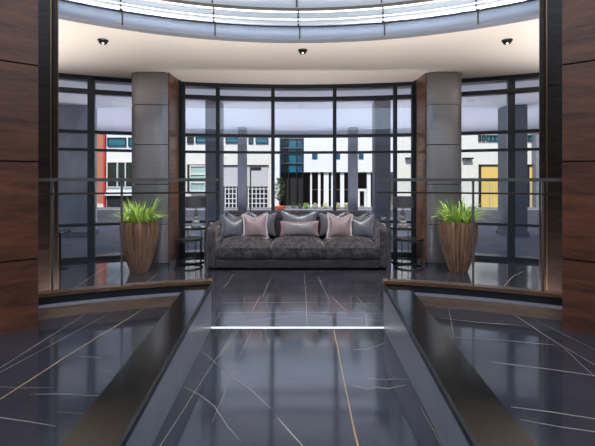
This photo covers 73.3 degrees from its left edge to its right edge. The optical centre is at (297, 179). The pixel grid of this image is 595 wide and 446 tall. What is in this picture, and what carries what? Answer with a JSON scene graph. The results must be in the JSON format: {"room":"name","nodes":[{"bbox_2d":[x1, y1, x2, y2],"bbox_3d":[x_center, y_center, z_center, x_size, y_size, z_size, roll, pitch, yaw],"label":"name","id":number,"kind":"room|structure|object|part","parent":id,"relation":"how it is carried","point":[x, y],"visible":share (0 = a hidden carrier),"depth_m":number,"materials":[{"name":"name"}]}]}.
{"room":"lobby","nodes":[
{"label":"lobby","id":0,"kind":"room"},
{"bbox_2d":[0,0,37,334],"bbox_3d":[-2.750,-0.505,1.931,0.386,3.210,2.706,0,0,30],"label":"wall","id":1,"kind":"structure","parent":0,"point":[18,18],"depth_m":2.90,"materials":[{"name":"brown wood"}]},
{"bbox_3d":[-2.709,-1.210,1.911,0.296,0.708,2.639,0,0,30],"label":"wood panel","id":2,"kind":"part","parent":1,"relation":"part of","materials":[{"name":"brown wood"}]},
{"bbox_3d":[-2.709,-0.492,1.911,0.296,0.703,2.639,0,0,30],"label":"wood panel","id":3,"kind":"part","parent":1,"relation":"part of","materials":[{"name":"brown wood"}]},
{"bbox_3d":[-2.709,0.225,1.911,0.296,0.707,2.639,0,0,30],"label":"wood panel","id":4,"kind":"part","parent":1,"relation":"part of","materials":[{"name":"brown wood"}]},
{"bbox_3d":[-2.709,0.845,1.911,0.296,0.510,2.639,0,0,30],"label":"wood panel","id":5,"kind":"part","parent":1,"relation":"part of","materials":[{"name":"brown wood"}]},
{"bbox_2d":[60,284,211,445],"bbox_3d":[-0.773,1.153,1.824,0.220,0.394,3.691,0,0,-4],"label":"curb","id":6,"kind":"structure","parent":0,"point":[133,408],"depth_m":2.00,"materials":[{"name":"grey stone"}]},
{"bbox_3d":[-0.670,0.972,1.825,0.015,0.031,3.679,0,0,-4],"label":"edge trim","id":7,"kind":"part","parent":6,"relation":"part of","materials":[{"name":"black metal"}]},
{"bbox_2d":[211,327,383,327],"bbox_3d":[0.000,1.347,3.648,1.569,0.007,0.016,0,0,0],"label":"trim","id":8,"kind":"structure","parent":6,"relation":"attached to","point":[211,327],"depth_m":3.64,"materials":[{"name":"white metal"}]},
{"bbox_2d":[0,307,594,445],"bbox_3d":[0.000,1.224,2.020,8.674,0.251,3.260,0,0,0],"label":"floor","id":9,"kind":"structure","parent":0,"point":[243,386],"depth_m":2.34,"materials":[{"name":"tile"}]},
{"bbox_2d":[59,19,538,84],"bbox_3d":[0.000,-1.800,0.950,14.120,0.100,13.020,0,0,0],"label":"ceiling","id":10,"kind":"structure","parent":0,"point":[476,53],"depth_m":5.76,"materials":[{"name":"beige paint"}]},
{"bbox_2d":[97,38,108,44],"bbox_3d":[-2.430,-1.719,5.000,0.132,0.062,0.132,0,0,-23],"label":"ceiling spotlight","id":11,"kind":"object","parent":10,"relation":"attached to","point":[102,41],"visible":1,"depth_m":4.96,"materials":[{"name":"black metal"}]},
{"bbox_2d":[59,0,538,42],"bbox_3d":[0.000,-2.018,0.360,9.500,0.543,9.500,0,0,0],"label":"skylight","id":12,"kind":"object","parent":10,"relation":"attached to","point":[260,21],"depth_m":4.76,"materials":[{"name":"silver metal"}]},
{"bbox_2d":[298,48,307,54],"bbox_3d":[0.070,-1.719,5.380,0.132,0.062,0.132,0,0,0],"label":"ceiling spotlight","id":13,"kind":"object","parent":10,"relation":"attached to","point":[302,51],"visible":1,"depth_m":5.34,"materials":[{"name":"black metal"}]},
{"bbox_2d":[501,38,512,44],"bbox_3d":[2.620,-1.719,5.000,0.132,0.062,0.132,0,0,23],"label":"ceiling spotlight","id":14,"kind":"object","parent":10,"relation":"attached to","point":[507,41],"visible":1,"depth_m":4.96,"materials":[{"name":"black metal"}]},
{"bbox_2d":[59,255,538,326],"bbox_3d":[0.000,1.474,4.705,14.015,0.251,5.410,0,0,0],"label":"floor","id":15,"kind":"structure","parent":0,"point":[240,297],"depth_m":5.27,"materials":[{"name":"stone"}]},
{"bbox_2d":[37,0,58,290],"bbox_3d":[-2.282,-0.400,3.610,0.186,3.500,0.418,0,0,-37],"label":"door frame","id":16,"kind":"structure","parent":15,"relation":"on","point":[48,10],"depth_m":3.52,"materials":[{"name":"brown metal"}]},
{"bbox_2d":[59,230,70,269],"bbox_3d":[-3.620,1.062,6.100,0.300,0.575,0.300,0,0,0],"label":"pedestal table","id":17,"kind":"object","parent":15,"relation":"on","point":[60,231],"visible":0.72,"depth_m":6.09,"materials":[{"name":"black metal"}]},
{"bbox_3d":[-3.620,1.070,6.100,0.028,0.540,0.028,0,0,0],"label":"stem","id":18,"kind":"part","parent":17,"relation":"part of","materials":[{"name":"black metal"}]},
{"bbox_2d":[38,284,209,319],"bbox_3d":[-1.555,1.148,3.428,1.596,0.400,0.286,0,0,-20],"label":"kerb","id":19,"kind":"object","parent":15,"relation":"on","point":[51,307],"visible":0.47,"depth_m":3.37,"materials":[{"name":"brown wood"}]},
{"bbox_2d":[38,178,217,297],"bbox_3d":[-1.507,0.466,3.476,1.613,0.964,0.158,0,0,-19],"label":"glass railing","id":20,"kind":"object","parent":19,"relation":"on","point":[89,289],"visible":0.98,"depth_m":3.48,"materials":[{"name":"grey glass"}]},
{"bbox_3d":[-2.016,0.465,3.287,0.018,0.906,0.015,0,0,-25],"label":"post","id":21,"kind":"part","parent":20,"relation":"part of","materials":[{"name":"silver metal"}]},
{"bbox_3d":[-1.531,0.465,3.485,0.018,0.906,0.015,0,0,-19],"label":"post","id":22,"kind":"part","parent":20,"relation":"part of","materials":[{"name":"silver metal"}]},
{"bbox_3d":[-1.501,-0.002,3.467,1.609,0.028,0.118,0,0,-19],"label":"rail","id":23,"kind":"part","parent":20,"relation":"part of","materials":[{"name":"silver metal"}]},
{"bbox_3d":[-1.499,0.115,3.460,1.602,0.015,0.093,0,0,-19],"label":"rail","id":24,"kind":"part","parent":20,"relation":"part of","materials":[{"name":"silver metal"}]},
{"bbox_3d":[-0.831,0.465,3.668,0.018,0.906,0.015,0,0,-10],"label":"post","id":25,"kind":"part","parent":20,"relation":"part of","materials":[{"name":"silver metal"}]},
{"bbox_2d":[108,196,167,272],"bbox_3d":[-2.349,0.785,5.902,0.867,1.130,0.895,0,0,0],"label":"planter","id":26,"kind":"object","parent":15,"relation":"on","point":[140,232],"visible":0.96,"depth_m":5.76,"materials":[{"name":"brown wood"}]},
{"bbox_3d":[-2.345,0.983,5.930,0.535,0.735,0.535,0,0,0],"label":"pot","id":27,"kind":"part","parent":26,"relation":"part of","materials":[{"name":"brown wood"}]},
{"bbox_2d":[132,72,181,262],"bbox_3d":[-2.422,-0.200,6.795,0.755,3.100,0.690,0,0,0],"label":"column","id":28,"kind":"structure","parent":15,"relation":"on","point":[156,96],"depth_m":6.46,"materials":[{"name":"grey"}]},
{"bbox_3d":[-2.397,-1.482,6.497,0.595,0.517,0.095,0,0,0],"label":"metal panel","id":29,"kind":"part","parent":28,"relation":"part of","materials":[{"name":"grey metal"}]},
{"bbox_3d":[-2.397,-0.893,6.497,0.595,0.635,0.095,0,0,0],"label":"metal panel","id":30,"kind":"part","parent":28,"relation":"part of","materials":[{"name":"grey metal"}]},
{"bbox_3d":[-2.397,-0.250,6.497,0.595,0.628,0.095,0,0,0],"label":"metal panel","id":31,"kind":"part","parent":28,"relation":"part of","materials":[{"name":"grey metal"}]},
{"bbox_3d":[-2.397,0.395,6.497,0.595,0.638,0.095,0,0,0],"label":"metal panel","id":32,"kind":"part","parent":28,"relation":"part of","materials":[{"name":"grey metal"}]},
{"bbox_3d":[-2.397,1.035,6.497,0.595,0.618,0.095,0,0,0],"label":"metal panel","id":33,"kind":"part","parent":28,"relation":"part of","materials":[{"name":"grey metal"}]},
{"bbox_2d":[174,236,202,270],"bbox_3d":[-1.680,1.119,6.170,0.444,0.459,0.444,0,0,0],"label":"side table","id":34,"kind":"object","parent":15,"relation":"on","point":[181,239],"visible":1,"depth_m":6.08,"materials":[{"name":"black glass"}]},
{"bbox_2d":[180,225,205,263],"bbox_3d":[-1.715,1.062,6.660,0.450,0.574,0.450,0,0,0],"label":"side table","id":35,"kind":"object","parent":15,"relation":"on","point":[188,227],"visible":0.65,"depth_m":6.51,"materials":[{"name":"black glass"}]},
{"bbox_2d":[185,196,205,226],"bbox_3d":[-1.690,0.525,6.660,0.340,0.500,0.340,0,0,0],"label":"table lamp","id":36,"kind":"object","parent":35,"relation":"on","point":[191,201],"visible":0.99,"depth_m":6.56,"materials":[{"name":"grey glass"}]},
{"bbox_3d":[-1.690,0.365,6.660,0.340,0.180,0.340,0,0,0],"label":"lamp shade","id":37,"kind":"part","parent":36,"relation":"part of","materials":[{"name":"grey fabric"}]},
{"bbox_2d":[204,211,390,269],"bbox_3d":[0.000,0.940,6.428,2.790,0.820,0.983,0,0,0],"label":"sofa","id":38,"kind":"object","parent":15,"relation":"on","point":[277,251],"visible":0.73,"depth_m":5.96,"materials":[{"name":"grey fabric"}]},
{"bbox_3d":[-1.312,1.002,6.430,0.165,0.635,0.980,0,0,0],"label":"arm","id":39,"kind":"part","parent":38,"relation":"part of","materials":[{"name":"grey fabric"}]},
{"bbox_2d":[219,214,243,239],"bbox_3d":[-1.028,0.760,6.403,0.451,0.435,0.138,0,0,-11],"label":"throw pillow","id":40,"kind":"object","parent":38,"relation":"on","point":[230,227],"visible":0.78,"depth_m":6.36,"materials":[{"name":"grey fabric"}]},
{"bbox_2d":[227,211,248,218],"bbox_3d":[-0.971,0.718,6.546,0.378,0.413,0.090,0,0,-5],"label":"throw pillow","id":41,"kind":"object","parent":38,"relation":"on","point":[246,213],"visible":0.15,"depth_m":6.55,"materials":[{"name":"grey fabric"}]},
{"bbox_2d":[216,236,272,258],"bbox_3d":[-0.812,1.039,6.286,0.810,0.301,0.698,0,0,0],"label":"seat cushion","id":42,"kind":"object","parent":38,"relation":"on","point":[235,247],"depth_m":5.96,"materials":[{"name":"grey fabric"}]},
{"bbox_2d":[227,214,271,236],"bbox_3d":[-0.812,0.762,6.694,0.805,0.385,0.130,0,-6,0],"label":"cushion","id":43,"kind":"object","parent":38,"relation":"on","point":[237,215],"depth_m":6.67,"materials":[{"name":"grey fabric"}]},
{"bbox_2d":[242,213,268,238],"bbox_3d":[-0.672,0.741,6.373,0.462,0.442,0.137,0,0,7],"label":"throw pillow","id":44,"kind":"object","parent":38,"relation":"on","point":[257,226],"visible":0.88,"depth_m":6.33,"materials":[{"name":"pink fabric"}]},
{"bbox_2d":[247,211,276,235],"bbox_3d":[-0.594,0.722,6.594,0.507,0.412,0.093,0,0,4],"label":"throw pillow","id":45,"kind":"object","parent":38,"relation":"on","point":[271,217],"visible":0.32,"depth_m":6.58,"materials":[{"name":"grey fabric"}]},
{"bbox_2d":[271,236,323,258],"bbox_3d":[0.000,1.039,6.286,0.810,0.301,0.698,0,0,0],"label":"seat cushion","id":46,"kind":"object","parent":38,"relation":"on","point":[282,247],"depth_m":5.96,"materials":[{"name":"grey fabric"}]},
{"bbox_2d":[274,214,320,236],"bbox_3d":[0.000,0.762,6.694,0.805,0.385,0.130,0,-6,0],"label":"cushion","id":47,"kind":"object","parent":38,"relation":"on","point":[277,225],"depth_m":6.65,"materials":[{"name":"grey fabric"}]},
{"bbox_2d":[280,211,317,221],"bbox_3d":[0.030,0.707,6.565,0.642,0.406,0.116,0,0,4],"label":"throw pillow","id":48,"kind":"object","parent":38,"relation":"on","point":[286,216],"visible":0.42,"depth_m":6.55,"materials":[{"name":"grey fabric"}]},
{"bbox_2d":[280,221,318,235],"bbox_3d":[0.030,0.777,6.403,0.631,0.246,0.138,0,0,3],"label":"lumbar pillow","id":49,"kind":"object","parent":38,"relation":"on","point":[288,228],"visible":1,"depth_m":6.36,"materials":[{"name":"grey fabric"}]},
{"bbox_2d":[318,211,347,235],"bbox_3d":[0.594,0.722,6.594,0.513,0.412,0.090,0,0,4],"label":"throw pillow","id":50,"kind":"object","parent":38,"relation":"on","point":[323,217],"visible":0.34,"depth_m":6.58,"materials":[{"name":"grey fabric"}]},
{"bbox_2d":[326,212,352,238],"bbox_3d":[0.672,0.739,6.373,0.455,0.446,0.137,0,0,-5],"label":"throw pillow","id":51,"kind":"object","parent":38,"relation":"on","point":[342,226],"visible":0.89,"depth_m":6.33,"materials":[{"name":"pink fabric"}]},
{"bbox_2d":[323,214,368,236],"bbox_3d":[0.812,0.762,6.694,0.805,0.385,0.130,0,-6,0],"label":"cushion","id":52,"kind":"object","parent":38,"relation":"on","point":[357,215],"depth_m":6.68,"materials":[{"name":"grey fabric"}]},
{"bbox_2d":[322,236,378,258],"bbox_3d":[0.812,1.039,6.286,0.810,0.301,0.698,0,0,0],"label":"seat cushion","id":53,"kind":"object","parent":38,"relation":"on","point":[340,247],"depth_m":5.96,"materials":[{"name":"grey fabric"}]},
{"bbox_2d":[346,211,367,218],"bbox_3d":[0.972,0.718,6.546,0.378,0.413,0.089,0,0,5],"label":"throw pillow","id":54,"kind":"object","parent":38,"relation":"on","point":[348,213],"visible":0.16,"depth_m":6.55,"materials":[{"name":"grey fabric"}]},
{"bbox_2d":[351,214,374,239],"bbox_3d":[1.026,0.759,6.403,0.454,0.437,0.145,0,0,23],"label":"throw pillow","id":55,"kind":"object","parent":38,"relation":"on","point":[363,227],"visible":0.79,"depth_m":6.36,"materials":[{"name":"grey fabric"}]},
{"bbox_3d":[1.312,1.002,6.430,0.165,0.635,0.980,0,0,0],"label":"arm","id":56,"kind":"part","parent":38,"relation":"part of","materials":[{"name":"grey fabric"}]},
{"bbox_2d":[389,225,415,263],"bbox_3d":[1.735,1.062,6.660,0.450,0.574,0.450,0,0,0],"label":"side table","id":57,"kind":"object","parent":15,"relation":"on","point":[393,227],"visible":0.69,"depth_m":6.51,"materials":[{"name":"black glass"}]},
{"bbox_3d":[1.585,1.070,6.510,0.013,0.540,0.013,0,0,22],"label":"leg","id":58,"kind":"part","parent":57,"relation":"part of","materials":[{"name":"black metal"}]},
{"bbox_2d":[392,196,413,226],"bbox_3d":[1.755,0.525,6.660,0.340,0.500,0.340,0,0,0],"label":"table lamp","id":59,"kind":"object","parent":57,"relation":"on","point":[402,202],"visible":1,"depth_m":6.56,"materials":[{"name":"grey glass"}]},
{"bbox_3d":[1.755,0.365,6.660,0.340,0.180,0.340,0,0,0],"label":"lamp shade","id":60,"kind":"part","parent":59,"relation":"part of","materials":[{"name":"grey fabric"}]},
{"bbox_2d":[394,236,423,270],"bbox_3d":[1.720,1.119,6.170,0.444,0.459,0.444,0,0,0],"label":"side table","id":61,"kind":"object","parent":15,"relation":"on","point":[415,239],"visible":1,"depth_m":6.08,"materials":[{"name":"black metal"}]},
{"bbox_2d":[413,72,460,262],"bbox_3d":[2.422,-0.200,6.795,0.755,3.100,0.690,0,0,0],"label":"column","id":62,"kind":"structure","parent":15,"relation":"on","point":[436,95],"depth_m":6.47,"materials":[{"name":"grey"}]},
{"bbox_3d":[2.382,1.035,6.497,0.565,0.618,0.095,0,0,0],"label":"metal panel","id":63,"kind":"part","parent":62,"relation":"part of","materials":[{"name":"grey metal"}]},
{"bbox_3d":[2.382,-1.482,6.497,0.565,0.517,0.095,0,0,0],"label":"metal panel","id":64,"kind":"part","parent":62,"relation":"part of","materials":[{"name":"grey metal"}]},
{"bbox_3d":[2.382,-0.893,6.497,0.565,0.635,0.095,0,0,0],"label":"metal panel","id":65,"kind":"part","parent":62,"relation":"part of","materials":[{"name":"grey metal"}]},
{"bbox_3d":[2.382,-0.250,6.497,0.565,0.628,0.095,0,0,0],"label":"metal panel","id":66,"kind":"part","parent":62,"relation":"part of","materials":[{"name":"grey metal"}]},
{"bbox_3d":[2.382,0.395,6.497,0.565,0.638,0.095,0,0,0],"label":"metal panel","id":67,"kind":"part","parent":62,"relation":"part of","materials":[{"name":"grey metal"}]},
{"bbox_2d":[432,196,489,272],"bbox_3d":[2.394,0.785,5.919,0.924,1.130,0.909,0,0,0],"label":"planter","id":68,"kind":"object","parent":15,"relation":"on","point":[456,233],"visible":0.96,"depth_m":5.76,"materials":[{"name":"brown wood"}]},
{"bbox_3d":[2.385,0.983,5.930,0.535,0.735,0.535,0,0,0],"label":"pot","id":69,"kind":"part","parent":68,"relation":"part of","materials":[{"name":"brown wood"}]},
{"bbox_2d":[385,284,561,320],"bbox_3d":[1.555,1.148,3.428,1.596,0.400,0.286,0,0,20],"label":"kerb","id":70,"kind":"object","parent":15,"relation":"on","point":[543,307],"visible":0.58,"depth_m":3.36,"materials":[{"name":"brown wood"}]},
{"bbox_2d":[377,178,561,297],"bbox_3d":[1.507,0.466,3.476,1.613,0.964,0.158,0,0,19],"label":"glass railing","id":71,"kind":"object","parent":70,"relation":"on","point":[555,294],"visible":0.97,"depth_m":3.48,"materials":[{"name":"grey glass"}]},
{"bbox_3d":[0.831,0.465,3.668,0.018,0.906,0.015,0,0,10],"label":"post","id":72,"kind":"part","parent":71,"relation":"part of","materials":[{"name":"silver metal"}]},
{"bbox_3d":[1.501,-0.002,3.467,1.609,0.028,0.118,0,0,19],"label":"rail","id":73,"kind":"part","parent":71,"relation":"part of","materials":[{"name":"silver metal"}]},
{"bbox_3d":[1.499,0.115,3.460,1.602,0.015,0.093,0,0,19],"label":"rail","id":74,"kind":"part","parent":71,"relation":"part of","materials":[{"name":"silver metal"}]},
{"bbox_3d":[1.531,0.465,3.485,0.018,0.906,0.015,0,0,19],"label":"post","id":75,"kind":"part","parent":71,"relation":"part of","materials":[{"name":"silver metal"}]},
{"bbox_3d":[2.016,0.465,3.287,0.018,0.906,0.015,0,0,25],"label":"post","id":76,"kind":"part","parent":71,"relation":"part of","materials":[{"name":"silver metal"}]},
{"bbox_2d":[539,0,562,291],"bbox_3d":[2.304,-0.400,3.610,0.185,3.500,0.419,0,0,38],"label":"door frame","id":77,"kind":"structure","parent":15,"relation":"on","point":[550,11],"depth_m":3.52,"materials":[{"name":"brown metal"}]},
{"bbox_2d":[59,79,538,90],"bbox_3d":[0.000,-2.110,6.041,14.832,0.800,3.319,0,0,0],"label":"wall","id":78,"kind":"structure","parent":0,"point":[59,79],"depth_m":7.48,"materials":[{"name":"grey metal"}]},
{"bbox_2d":[59,73,131,261],"bbox_3d":[-4.729,-0.200,5.979,5.496,3.100,0.526,0,0,-29],"label":"window","id":79,"kind":"structure","parent":78,"relation":"in","point":[91,91],"depth_m":6.70,"materials":[{"name":"black metal"}]},
{"bbox_2d":[182,82,412,255],"bbox_3d":[0.013,-0.200,7.267,4.266,3.100,0.368,0,0,0],"label":"window","id":80,"kind":"structure","parent":78,"relation":"in","point":[394,85],"depth_m":7.23,"materials":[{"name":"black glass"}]},
{"bbox_2d":[59,80,538,134],"bbox_3d":[0.000,-2.000,10.339,32.000,0.300,11.922,0,0,0],"label":"canopy","id":81,"kind":"object","parent":78,"relation":"attached to","point":[114,113],"visible":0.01,"depth_m":10.65,"materials":[{"name":"white"}]},
{"bbox_2d":[461,73,538,262],"bbox_3d":[4.738,-0.200,5.976,5.476,3.100,0.523,0,0,29],"label":"window","id":82,"kind":"structure","parent":78,"relation":"in","point":[511,90],"depth_m":6.66,"materials":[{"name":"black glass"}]},
{"bbox_2d":[383,284,534,445],"bbox_3d":[0.773,1.153,1.824,0.220,0.394,3.691,0,0,4],"label":"wall","id":83,"kind":"structure","parent":0,"point":[462,409],"depth_m":1.99,"materials":[{"name":"grey stone"}]},
{"bbox_3d":[0.670,0.972,1.825,0.015,0.031,3.679,0,0,4],"label":"edge trim","id":84,"kind":"part","parent":83,"relation":"part of","materials":[{"name":"black metal"}]},
{"bbox_2d":[562,0,594,334],"bbox_3d":[2.761,-0.505,1.918,0.380,3.210,2.673,0,0,-29],"label":"wall","id":85,"kind":"structure","parent":0,"point":[578,16],"depth_m":2.90,"materials":[{"name":"brown wood"}]},
{"bbox_3d":[2.720,-1.210,1.899,0.290,0.708,2.608,0,0,-29],"label":"wood panel","id":86,"kind":"part","parent":85,"relation":"part of","materials":[{"name":"brown wood"}]},
{"bbox_3d":[2.720,-0.492,1.899,0.290,0.703,2.608,0,0,-29],"label":"wood panel","id":87,"kind":"part","parent":85,"relation":"part of","materials":[{"name":"brown wood"}]},
{"bbox_3d":[2.720,0.225,1.899,0.290,0.707,2.608,0,0,-29],"label":"wood panel","id":88,"kind":"part","parent":85,"relation":"part of","materials":[{"name":"brown wood"}]},
{"bbox_3d":[2.720,0.845,1.899,0.290,0.510,2.608,0,0,-29],"label":"wood panel","id":89,"kind":"part","parent":85,"relation":"part of","materials":[{"name":"brown wood"}]},
{"label":"outside","id":90,"kind":"structure","parent":0,"visible":0},
{"bbox_2d":[97,205,538,208],"bbox_3d":[0.000,1.530,29.700,60.000,0.340,20.600,0,0,0],"label":"pavement","id":91,"kind":"structure","parent":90,"point":[321,206],"depth_m":19.40,"materials":[{"name":"grey concrete"}]},
{"bbox_2d":[97,135,133,206],"bbox_3d":[-9.825,-2.788,22.425,8.100,8.425,5.150,0,0,0],"label":"brick building","id":92,"kind":"structure","parent":91,"relation":"on","point":[109,164],"depth_m":19.99,"materials":[{"name":"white paint"}]},
{"bbox_3d":[-9.250,-0.275,20.015,0.500,1.250,0.050,0,0,0],"label":"pane","id":93,"kind":"part","parent":92,"relation":"part of","materials":[{"name":"clear glass"}]},
{"bbox_3d":[-9.025,-1.900,20.015,0.900,0.400,0.050,0,0,0],"label":"pane","id":94,"kind":"part","parent":92,"relation":"part of","materials":[{"name":"teal glass"}]},
{"bbox_3d":[-7.700,0.725,19.950,3.750,0.100,0.200,0,0,0],"label":"white sill","id":95,"kind":"part","parent":92,"relation":"part of","materials":[{"name":"white"}]},
{"bbox_3d":[-8.588,-0.275,20.015,0.775,1.250,0.050,0,0,0],"label":"pane","id":96,"kind":"part","parent":92,"relation":"part of","materials":[{"name":"clear glass"}]},
{"bbox_2d":[186,137,270,206],"bbox_3d":[-3.487,-2.792,22.413,4.575,8.417,5.173,0,0,0],"label":"building","id":97,"kind":"structure","parent":91,"relation":"on","point":[195,162],"depth_m":19.97,"materials":[{"name":"grey paint"}]},
{"bbox_3d":[-4.950,-0.075,19.905,0.750,1.250,0.050,0,0,0],"label":"pane","id":98,"kind":"part","parent":97,"relation":"part of","materials":[{"name":"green glass"}]},
{"bbox_3d":[-4.825,-2.013,20.015,0.500,0.275,0.050,0,0,0],"label":"pane","id":99,"kind":"part","parent":97,"relation":"part of","materials":[{"name":"teal glass"}]},
{"bbox_2d":[225,188,236,206],"bbox_3d":[-3.325,0.896,19.915,0.588,1.042,0.050,0,0,0],"label":"grille","id":100,"kind":"object","parent":97,"relation":"attached to","point":[230,193],"depth_m":19.97,"materials":[{"name":"white"}]},
{"bbox_3d":[-3.275,-2.013,20.015,0.600,0.275,0.050,0,0,0],"label":"pane","id":101,"kind":"part","parent":97,"relation":"part of","materials":[{"name":"teal glass"}]},
{"bbox_3d":[-2.575,-0.188,20.010,2.200,1.025,0.100,0,0,0],"label":"garage door","id":102,"kind":"part","parent":97,"relation":"part of","materials":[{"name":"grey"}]},
{"bbox_2d":[248,188,267,206],"bbox_3d":[-1.962,0.896,19.915,1.013,1.042,0.050,0,0,0],"label":"grille","id":103,"kind":"object","parent":97,"relation":"attached to","point":[259,196],"depth_m":19.97,"materials":[{"name":"white"}]},
{"bbox_3d":[-1.775,-2.000,20.015,0.600,0.300,0.050,0,0,0],"label":"pane","id":104,"kind":"part","parent":97,"relation":"part of","materials":[{"name":"teal glass"}]},
{"bbox_2d":[275,138,303,205],"bbox_3d":[-0.440,-3.125,22.500,1.520,9.050,5.000,0,0,0],"label":"glass tower","id":105,"kind":"structure","parent":91,"relation":"on","point":[290,167],"depth_m":21.00,"materials":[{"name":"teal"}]},
{"bbox_3d":[-0.792,-4.025,21.075,0.185,7.250,0.150,0,0,0],"label":"pane","id":106,"kind":"part","parent":105,"relation":"part of","materials":[{"name":"blue glass"}]},
{"bbox_3d":[-0.583,-4.025,21.075,0.165,7.250,0.150,0,0,0],"label":"pane","id":107,"kind":"part","parent":105,"relation":"part of","materials":[{"name":"clear glass"}]},
{"bbox_3d":[-0.270,-4.025,21.075,0.390,7.250,0.150,0,0,0],"label":"pane","id":108,"kind":"part","parent":105,"relation":"part of","materials":[{"name":"teal glass"}]},
{"bbox_3d":[0.115,-4.025,21.075,0.280,7.250,0.150,0,0,0],"label":"pane","id":109,"kind":"part","parent":105,"relation":"part of","materials":[{"name":"blue glass"}]},
{"bbox_2d":[304,137,392,206],"bbox_3d":[2.625,-3.125,22.985,4.600,9.050,6.030,0,0,0],"label":"building","id":110,"kind":"structure","parent":91,"relation":"on","point":[318,168],"depth_m":20.10,"materials":[{"name":"white paint"}]},
{"bbox_3d":[3.312,0.925,20.555,0.475,0.950,0.130,0,0,0],"label":"door frame","id":111,"kind":"part","parent":110,"relation":"part of","materials":[{"name":"white"}]},
{"bbox_2d":[391,135,538,207],"bbox_3d":[11.030,-2.800,22.300,12.190,8.400,5.400,0,0,0],"label":"building","id":112,"kind":"structure","parent":91,"relation":"on","point":[473,164],"depth_m":20.00,"materials":[{"name":"white paint"}]},
{"bbox_3d":[9.640,0.312,19.955,1.180,2.175,0.090,0,0,0],"label":"door frame","id":113,"kind":"part","parent":112,"relation":"part of","materials":[{"name":"black"}]},
{"bbox_3d":[9.675,0.338,20.000,1.050,2.075,0.100,0,0,0],"label":"door","id":114,"kind":"part","parent":112,"relation":"part of","materials":[{"name":"yellow"}]},
{"bbox_3d":[9.585,0.750,19.930,0.040,1.200,0.060,0,0,0],"label":"handle","id":115,"kind":"part","parent":112,"relation":"part of","materials":[{"name":"grey"}]},
{"bbox_3d":[9.762,-2.087,20.015,0.625,0.275,0.050,0,0,0],"label":"pane","id":116,"kind":"part","parent":112,"relation":"part of","materials":[{"name":"teal glass"}]},
{"bbox_3d":[11.652,0.312,19.955,0.405,2.175,0.090,0,0,0],"label":"door frame","id":117,"kind":"part","parent":112,"relation":"part of","materials":[{"name":"black"}]},
{"bbox_3d":[11.688,0.338,20.000,0.275,2.075,0.100,0,0,0],"label":"door","id":118,"kind":"part","parent":112,"relation":"part of","materials":[{"name":"yellow"}]},
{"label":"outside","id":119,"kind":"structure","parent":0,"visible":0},
{"bbox_2d":[61,209,538,257],"bbox_3d":[0.000,1.550,11.200,60.000,0.300,16.400,0,0,0],"label":"ground","id":120,"kind":"structure","parent":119,"point":[108,242],"depth_m":9.74,"materials":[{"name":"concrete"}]},
{"bbox_2d":[59,105,98,236],"bbox_3d":[-5.940,-0.225,10.110,1.580,3.250,0.560,0,0,0],"label":"column","id":121,"kind":"structure","parent":120,"relation":"on","point":[72,164],"depth_m":9.86,"materials":[{"name":"concrete"}]},
{"bbox_2d":[205,101,223,226],"bbox_3d":[-1.965,-0.225,9.485,0.430,3.250,0.430,0,0,0],"label":"column","id":122,"kind":"structure","parent":120,"relation":"on","point":[210,106],"depth_m":9.30,"materials":[{"name":"grey concrete"}]},
{"bbox_2d":[238,127,246,210],"bbox_3d":[-1.950,-0.225,14.150,0.360,3.250,0.360,0,0,0],"label":"column","id":123,"kind":"structure","parent":120,"relation":"on","point":[242,142],"depth_m":14.00,"materials":[{"name":"grey concrete"}]},
{"bbox_2d":[250,167,260,210],"bbox_3d":[-1.830,0.425,17.200,0.540,1.950,0.200,0,0,0],"label":"street lamp","id":124,"kind":"object","parent":120,"relation":"on","point":[251,168],"visible":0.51,"depth_m":17.10,"materials":[{"name":"silver metal"}]},
{"bbox_2d":[275,206,284,208],"bbox_3d":[-0.850,1.300,18.980,0.540,0.120,0.540,0,0,0],"label":"bowl","id":125,"kind":"object","parent":120,"relation":"on","point":[276,207],"visible":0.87,"depth_m":18.75,"materials":[{"name":"orange"}]},
{"bbox_2d":[275,177,285,204],"bbox_3d":[-0.859,0.615,19.303,0.578,1.493,0.559,0,0,0],"label":"tree","id":126,"kind":"object","parent":125,"relation":"in","point":[278,198],"visible":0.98,"depth_m":19.23,"materials":[{"name":"green plant"}]},
{"bbox_2d":[348,127,357,210],"bbox_3d":[1.960,-0.225,14.160,0.380,3.250,0.380,0,0,0],"label":"column","id":127,"kind":"structure","parent":120,"relation":"on","point":[352,142],"depth_m":14.00,"materials":[{"name":"grey concrete"}]},
{"bbox_2d":[372,101,391,239],"bbox_3d":[1.985,-0.225,9.485,0.430,3.250,0.430,0,0,0],"label":"column","id":128,"kind":"structure","parent":120,"relation":"on","point":[381,110],"depth_m":9.30,"materials":[{"name":"grey concrete"}]},
{"bbox_2d":[496,105,529,236],"bbox_3d":[5.430,-0.225,10.110,0.560,3.250,0.560,0,0,0],"label":"column","id":129,"kind":"structure","parent":120,"relation":"on","point":[521,111],"depth_m":9.86,"materials":[{"name":"grey concrete"}]}
]}

